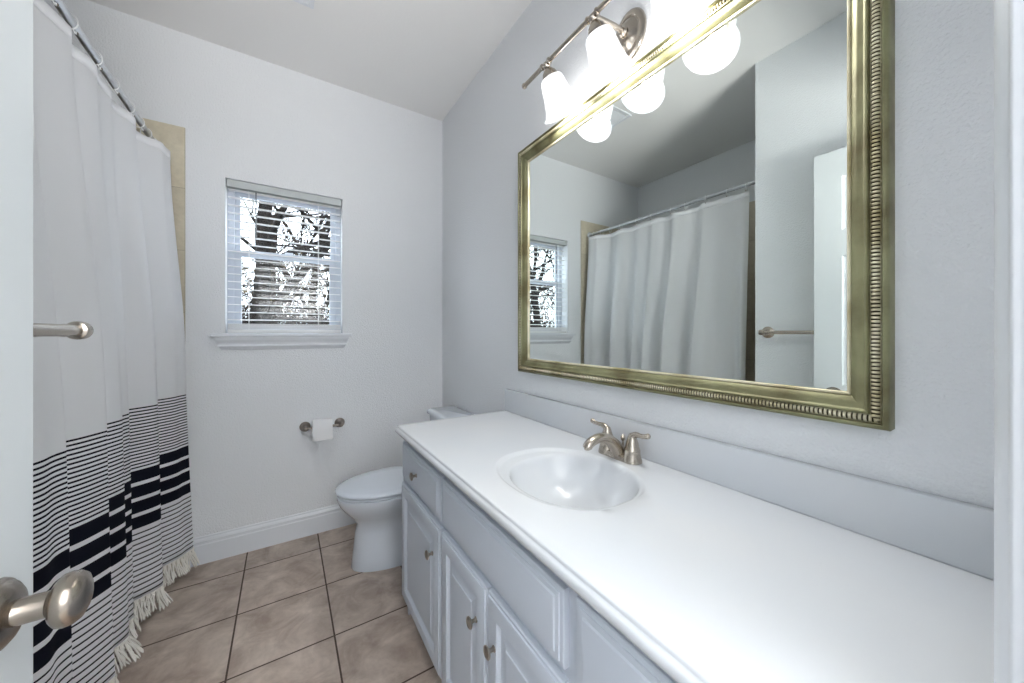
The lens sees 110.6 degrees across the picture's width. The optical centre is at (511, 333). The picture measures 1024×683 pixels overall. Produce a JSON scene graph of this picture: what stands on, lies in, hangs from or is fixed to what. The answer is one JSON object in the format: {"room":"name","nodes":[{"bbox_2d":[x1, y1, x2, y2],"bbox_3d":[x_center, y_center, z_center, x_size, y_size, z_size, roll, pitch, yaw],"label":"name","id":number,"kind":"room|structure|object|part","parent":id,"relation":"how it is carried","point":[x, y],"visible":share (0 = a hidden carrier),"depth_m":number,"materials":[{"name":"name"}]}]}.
{"room":"bathroom","nodes":[
{"label":"bathroom","id":0,"kind":"room"},
{"bbox_2d":[44,0,441,537],"bbox_3d":[-1.571,-0.174,2.078,2.400,2.848,0.130,0,0,-33],"label":"wall","id":1,"kind":"structure","parent":0,"point":[245,118],"depth_m":2.14,"materials":[{"name":"white paint"}]},
{"bbox_2d":[136,118,184,571],"bbox_3d":[-2.100,0.079,1.656,0.854,2.342,0.008,0,0,-33],"label":"tile surround","id":2,"kind":"object","parent":1,"relation":"attached to","point":[172,137],"visible":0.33,"depth_m":1.87,"materials":[{"name":"beige tile"}]},
{"bbox_2d":[51,0,154,138],"bbox_3d":[-1.419,-0.964,1.182,0.060,0.060,1.527,0,0,-33],"label":"shower rod","id":3,"kind":"object","parent":2,"relation":"attached to","point":[62,9],"visible":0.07,"depth_m":1.23,"materials":[{"name":"grey metal"}]},
{"bbox_2d":[58,13,78,34],"bbox_3d":[-1.355,-0.951,1.082,0.042,0.062,0.008,0,0,-35],"label":"curtain ring","id":4,"kind":"object","parent":3,"relation":"hanging from","point":[59,14],"visible":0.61,"depth_m":1.09,"materials":[{"name":"white plastic"}]},
{"bbox_2d":[86,52,102,69],"bbox_3d":[-1.449,-0.951,1.229,0.042,0.062,0.008,0,0,-29],"label":"curtain ring","id":5,"kind":"object","parent":3,"relation":"hanging from","point":[100,63],"visible":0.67,"depth_m":1.23,"materials":[{"name":"white plastic"}]},
{"bbox_2d":[104,78,119,94],"bbox_3d":[-1.530,-0.951,1.355,0.042,0.062,0.008,0,0,-34],"label":"curtain ring","id":6,"kind":"object","parent":3,"relation":"hanging from","point":[104,78],"visible":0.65,"depth_m":1.36,"materials":[{"name":"white plastic"}]},
{"bbox_2d":[33,0,199,682],"bbox_3d":[-1.379,0.148,1.246,0.228,2.152,1.406,0,0,-33],"label":"shower curtain","id":7,"kind":"object","parent":3,"relation":"hanging from","point":[112,491],"visible":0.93,"depth_m":1.17,"materials":[{"name":"fabric"}]},
{"bbox_2d":[121,102,134,116],"bbox_3d":[-1.621,-0.951,1.497,0.042,0.062,0.008,0,0,-32],"label":"curtain ring","id":8,"kind":"object","parent":3,"relation":"hanging from","point":[131,102],"visible":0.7,"depth_m":1.50,"materials":[{"name":"white plastic"}]},
{"bbox_2d":[188,504,356,567],"bbox_3d":[-1.130,1.177,2.275,1.446,0.147,0.014,0,0,-33],"label":"baseboard","id":9,"kind":"structure","parent":1,"relation":"attached to","point":[236,541],"depth_m":2.07,"materials":[{"name":"white paint"}]},
{"bbox_2d":[210,333,351,349],"bbox_3d":[-1.367,0.048,2.155,0.708,0.095,0.130,0,0,-33],"label":"window sill","id":10,"kind":"structure","parent":1,"relation":"attached to","point":[225,341],"depth_m":2.09,"materials":[{"name":"white paint"}]},
{"bbox_2d":[227,188,340,329],"bbox_3d":[-1.412,-0.425,2.234,0.596,0.891,0.059,0,0,-33],"label":"window","id":11,"kind":"structure","parent":1,"relation":"in","point":[236,270],"depth_m":2.17,"materials":[{"name":"grey plastic"}]},
{"bbox_2d":[227,179,340,332],"bbox_3d":[-1.367,-0.435,2.164,0.584,0.867,0.066,0,0,-33],"label":"window blind","id":12,"kind":"object","parent":11,"relation":"attached to","point":[232,185],"visible":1,"depth_m":2.13,"materials":[{"name":"grey plastic"}]},
{"bbox_3d":[-1.532,-0.420,2.064,0.002,0.801,0.054,0,0,-33],"label":"ladder cord","id":13,"kind":"part","parent":12,"relation":"part of","materials":[{"name":"white fabric"}]},
{"bbox_3d":[-1.369,-0.013,2.168,0.578,0.021,0.050,0,0,-33],"label":"rail","id":14,"kind":"part","parent":12,"relation":"part of","materials":[{"name":"white plastic"}]},
{"bbox_3d":[-1.407,-0.253,2.227,0.532,0.481,0.022,0,0,-33],"label":"sash","id":15,"kind":"part","parent":11,"relation":"part of","materials":[{"name":"grey plastic"}]},
{"bbox_3d":[-1.419,-0.648,2.246,0.532,0.382,0.020,0,0,-33],"label":"sash","id":16,"kind":"part","parent":11,"relation":"part of","materials":[{"name":"grey plastic"}]},
{"bbox_2d":[299,418,344,431],"bbox_3d":[-1.174,0.576,2.206,0.254,0.061,0.083,0,0,-33],"label":"toilet paper holder","id":17,"kind":"object","parent":1,"relation":"attached to","point":[339,422],"visible":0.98,"depth_m":2.19,"materials":[{"name":"silver metal"}]},
{"bbox_3d":[-1.256,0.576,2.154,0.061,0.061,0.083,0,0,-33],"label":"post","id":18,"kind":"part","parent":17,"relation":"part of","materials":[{"name":"silver metal"}]},
{"bbox_2d":[312,418,332,440],"bbox_3d":[-1.167,0.585,2.178,0.107,0.118,0.107,0,0,-33],"label":"toilet roll","id":19,"kind":"object","parent":17,"relation":"hanging from","point":[322,429],"visible":0.98,"depth_m":2.14,"materials":[{"name":"white paper"}]},
{"bbox_3d":[-1.093,0.576,2.258,0.061,0.061,0.083,0,0,-33],"label":"post","id":20,"kind":"part","parent":17,"relation":"part of","materials":[{"name":"silver metal"}]},
{"bbox_2d":[114,523,441,682],"bbox_3d":[-0.807,1.290,0.980,2.500,0.080,2.742,0,0,-33],"label":"floor","id":21,"kind":"structure","parent":0,"point":[297,610],"depth_m":1.52,"materials":[{"name":"beige tile"}]},
{"bbox_2d":[335,406,473,571],"bbox_3d":[-0.602,0.872,2.046,0.761,0.756,0.457,0,0,-33],"label":"toilet","id":22,"kind":"object","parent":21,"relation":"on","point":[373,499],"visible":0.33,"depth_m":1.87,"materials":[{"name":"ceramic"}]},
{"bbox_3d":[-0.715,0.845,1.971,0.464,0.016,0.360,0,0,-33],"label":"seat","id":23,"kind":"part","parent":22,"relation":"part of","materials":[{"name":"ceramic"}]},
{"bbox_3d":[-0.718,0.822,1.969,0.482,0.024,0.382,0,0,-33],"label":"lid","id":24,"kind":"part","parent":22,"relation":"part of","materials":[{"name":"ceramic"}]},
{"bbox_3d":[-0.364,0.510,2.199,0.196,0.033,0.457,0,0,-33],"label":"tank lid","id":25,"kind":"part","parent":22,"relation":"part of","materials":[{"name":"ceramic"}]},
{"bbox_2d":[402,440,676,682],"bbox_3d":[0.152,0.846,1.061,0.599,0.808,1.550,0,0,-33],"label":"vanity cabinet","id":26,"kind":"object","parent":21,"relation":"on","point":[483,608],"visible":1,"depth_m":0.89,"materials":[{"name":"grey paint"}]},
{"bbox_3d":[-0.376,0.545,1.351,0.024,0.030,0.030,0,0,-33],"label":"knob","id":27,"kind":"part","parent":26,"relation":"part of","materials":[{"name":"silver metal"}]},
{"bbox_3d":[-0.351,0.889,1.353,0.020,0.491,0.447,0,0,-33],"label":"door","id":28,"kind":"part","parent":26,"relation":"part of","materials":[{"name":"grey paint"}]},
{"bbox_3d":[-0.351,0.546,1.353,0.020,0.148,0.447,0,0,-33],"label":"drawer","id":29,"kind":"part","parent":26,"relation":"part of","materials":[{"name":"grey paint"}]},
{"bbox_3d":[-0.281,0.751,1.204,0.024,0.030,0.030,0,0,-33],"label":"knob","id":30,"kind":"part","parent":26,"relation":"part of","materials":[{"name":"silver metal"}]},
{"bbox_3d":[-0.141,0.889,1.025,0.020,0.491,0.306,0,0,-33],"label":"door","id":31,"kind":"part","parent":26,"relation":"part of","materials":[{"name":"grey paint"}]},
{"bbox_3d":[-0.105,0.755,0.928,0.024,0.030,0.030,0,0,-33],"label":"knob","id":32,"kind":"part","parent":26,"relation":"part of","materials":[{"name":"silver metal"}]},
{"bbox_3d":[-0.053,0.760,0.848,0.024,0.030,0.030,0,0,-33],"label":"knob","id":33,"kind":"part","parent":26,"relation":"part of","materials":[{"name":"silver metal"}]},
{"bbox_3d":[-0.056,0.796,0.928,0.018,0.708,1.550,0,0,-33],"label":"frame","id":34,"kind":"part","parent":26,"relation":"part of","materials":[{"name":"grey paint"}]},
{"bbox_3d":[-0.063,0.546,0.903,0.020,0.148,0.595,0,0,-33],"label":"drawer","id":35,"kind":"part","parent":26,"relation":"part of","materials":[{"name":"grey paint"}]},
{"bbox_3d":[0.021,0.889,0.773,0.020,0.491,0.284,0,0,-33],"label":"door","id":36,"kind":"part","parent":26,"relation":"part of","materials":[{"name":"grey paint"}]},
{"bbox_3d":[0.224,0.542,0.456,0.020,0.156,0.405,0,0,-33],"label":"drawer","id":37,"kind":"part","parent":26,"relation":"part of","materials":[{"name":"grey paint"}]},
{"bbox_2d":[394,389,993,682],"bbox_3d":[0.151,0.418,1.068,0.592,0.249,1.566,0,0,-33],"label":"countertop","id":38,"kind":"structure","parent":26,"relation":"on","point":[718,561],"depth_m":0.65,"materials":[{"name":"stone"}]},
{"bbox_2d":[583,418,650,464],"bbox_3d":[0.338,0.353,1.133,0.195,0.107,0.199,0,0,20],"label":"bathroom faucet","id":39,"kind":"object","parent":38,"relation":"on","point":[610,446],"visible":1,"depth_m":1.10,"materials":[{"name":"silver metal"}]},
{"bbox_3d":[0.310,0.327,1.221,0.041,0.055,0.090,0,0,-33],"label":"lever","id":40,"kind":"part","parent":39,"relation":"part of","materials":[{"name":"silver metal"}]},
{"bbox_3d":[0.295,0.360,1.122,0.179,0.094,0.054,0,0,-33],"label":"spout","id":41,"kind":"part","parent":39,"relation":"part of","materials":[{"name":"silver metal"}]},
{"bbox_3d":[0.323,0.376,1.200,0.060,0.054,0.060,0,0,-33],"label":"handle","id":42,"kind":"part","parent":39,"relation":"part of","materials":[{"name":"silver metal"}]},
{"bbox_3d":[0.350,0.395,1.157,0.054,0.018,0.159,0,0,-33],"label":"plate","id":43,"kind":"part","parent":39,"relation":"part of","materials":[{"name":"silver metal"}]},
{"bbox_3d":[0.366,0.361,1.167,0.015,0.059,0.015,0,0,1],"label":"lift rod","id":44,"kind":"part","parent":39,"relation":"part of","materials":[{"name":"silver metal"}]},
{"bbox_3d":[0.378,0.376,1.115,0.060,0.054,0.060,0,0,-33],"label":"handle","id":45,"kind":"part","parent":39,"relation":"part of","materials":[{"name":"silver metal"}]},
{"bbox_3d":[0.391,0.327,1.094,0.041,0.055,0.090,0,0,-33],"label":"lever","id":46,"kind":"part","parent":39,"relation":"part of","materials":[{"name":"silver metal"}]},
{"bbox_2d":[88,0,531,120],"bbox_3d":[-0.807,-1.638,0.980,2.500,0.080,2.742,0,0,-33],"label":"ceiling","id":47,"kind":"structure","parent":0,"point":[418,56],"depth_m":1.91,"materials":[{"name":"white paint"}]},
{"bbox_2d":[293,0,314,8],"bbox_3d":[-1.016,-1.593,1.543,0.285,0.010,0.285,0,0,-33],"label":"ceiling vent","id":48,"kind":"object","parent":47,"relation":"in","point":[309,3],"visible":1,"depth_m":1.70,"materials":[{"name":"white paint"}]},
{"bbox_2d":[442,0,993,508],"bbox_3d":[0.203,-0.174,1.628,0.100,2.848,2.742,0,0,-33],"label":"wall","id":49,"kind":"structure","parent":0,"point":[941,442],"depth_m":0.69,"materials":[{"name":"white paint"}]},
{"bbox_2d":[522,0,709,123],"bbox_3d":[0.326,-0.958,1.166,0.192,0.296,0.772,0,0,-33],"label":"vanity light","id":50,"kind":"object","parent":49,"relation":"attached to","point":[610,54],"visible":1,"depth_m":1.15,"materials":[{"name":"white glass"}]},
{"bbox_3d":[0.187,-0.895,1.359,0.164,0.169,0.156,0,0,-33],"label":"lamp shade","id":51,"kind":"part","parent":50,"relation":"part of","materials":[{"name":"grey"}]},
{"bbox_3d":[0.315,-0.895,1.160,0.164,0.169,0.156,0,0,-33],"label":"lamp shade","id":52,"kind":"part","parent":50,"relation":"part of","materials":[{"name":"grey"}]},
{"bbox_3d":[0.317,-1.016,1.161,0.153,0.044,0.036,0,0,-33],"label":"arm","id":53,"kind":"part","parent":50,"relation":"part of","materials":[{"name":"silver metal"}]},
{"bbox_3d":[0.443,-0.895,0.960,0.164,0.169,0.156,0,0,-33],"label":"lamp shade","id":54,"kind":"part","parent":50,"relation":"part of","materials":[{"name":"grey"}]},
{"bbox_2d":[518,0,894,430],"bbox_3d":[0.385,-0.349,1.212,0.042,1.071,1.269,0,0,-33],"label":"wall mirror","id":55,"kind":"object","parent":49,"relation":"attached to","point":[715,221],"visible":1,"depth_m":0.92,"materials":[{"name":"gold metal"}]},
{"bbox_2d":[504,389,993,579],"bbox_3d":[0.391,0.349,1.220,0.024,0.113,1.564,0,0,-33],"label":"backsplash","id":56,"kind":"structure","parent":49,"relation":"attached to","point":[959,534],"depth_m":0.77,"materials":[{"name":"stone"}]},
{"bbox_3d":[0.287,-0.174,0.128,1.379,2.848,0.126,0,0,-33],"label":"wall","id":57,"kind":"structure","parent":0,"visible":0},
{"bbox_2d":[994,0,1023,682],"bbox_3d":[0.126,0.144,0.035,0.814,2.212,0.144,0,0,-33],"label":"door frame","id":58,"kind":"structure","parent":57,"relation":"in","point":[1008,14],"depth_m":0.28,"materials":[{"name":"white paint"}]},
{"bbox_2d":[0,0,93,682],"bbox_3d":[-0.415,0.180,0.146,0.167,2.116,0.658,0,0,-33],"label":"bathroom door","id":59,"kind":"structure","parent":58,"relation":"attached to","point":[68,600],"depth_m":0.40,"materials":[{"name":"white paint"}]},
{"bbox_3d":[-0.506,0.296,0.389,0.058,0.055,0.055,0,0,-33],"label":"knob","id":60,"kind":"part","parent":59,"relation":"part of","materials":[{"name":"silver metal"}]},
{"bbox_3d":[-0.944,-0.174,-0.083,0.921,2.848,1.099,0,0,-33],"label":"wall","id":61,"kind":"structure","parent":0,"visible":0},
{"bbox_2d":[33,321,93,339],"bbox_3d":[-0.613,-0.005,0.341,0.094,0.066,0.676,0,0,-33],"label":"towel bar","id":62,"kind":"object","parent":61,"relation":"attached to","point":[77,330],"visible":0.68,"depth_m":0.57,"materials":[{"name":"silver metal"}]},
{"label":"outside","id":63,"kind":"structure","parent":0,"visible":0},
{"bbox_3d":[-10.628,1.700,12.863,24.000,0.100,26.868,0,0,-33],"label":"ground","id":64,"kind":"structure","parent":63,"visible":0},
{"bbox_2d":[241,207,328,323],"bbox_3d":[-6.229,-2.710,9.652,4.123,8.742,8.012,0,0,12],"label":"bare tree","id":65,"kind":"object","parent":64,"relation":"on","point":[242,239],"visible":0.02,"depth_m":9.22,"materials":[{"name":"brown plant"}]},
{"bbox_2d":[241,201,328,325],"bbox_3d":[-6.104,-0.852,7.372,8.751,4.974,5.066,0,0,-33],"label":"dry leaves","id":66,"kind":"object","parent":64,"relation":"on","point":[283,280],"visible":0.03,"depth_m":7.30,"materials":[{"name":"white plant"}]},
{"bbox_2d":[241,231,329,325],"bbox_3d":[-1.705,-1.718,6.101,5.090,6.758,6.079,0,0,20],"label":"bare tree","id":67,"kind":"object","parent":64,"relation":"on","point":[283,317],"visible":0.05,"depth_m":5.42,"materials":[{"name":"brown plant"}]},
{"bbox_2d":[241,201,329,323],"bbox_3d":[-3.815,-2.364,7.896,5.154,8.042,4.807,0,0,-33],"label":"bare tree","id":68,"kind":"object","parent":64,"relation":"on","point":[286,273],"visible":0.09,"depth_m":7.40,"materials":[{"name":"brown plant"}]},
{"bbox_2d":[242,201,329,323],"bbox_3d":[-3.130,-1.127,3.801,5.606,5.557,4.073,0,0,-17],"label":"bare tree","id":69,"kind":"object","parent":64,"relation":"on","point":[258,279],"visible":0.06,"depth_m":4.51,"materials":[{"name":"brown plant"}]},
{"bbox_2d":[242,224,329,325],"bbox_3d":[-6.335,-0.181,7.293,11.751,3.673,7.619,0,0,-33],"label":"brush","id":70,"kind":"object","parent":64,"relation":"on","point":[304,309],"visible":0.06,"depth_m":6.94,"materials":[{"name":"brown plant"}]},
{"bbox_2d":[280,209,328,282],"bbox_3d":[-4.212,-2.763,10.834,5.584,8.841,4.613,0,0,29],"label":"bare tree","id":71,"kind":"object","parent":64,"relation":"on","point":[312,209],"visible":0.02,"depth_m":10.27,"materials":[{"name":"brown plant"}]}
]}

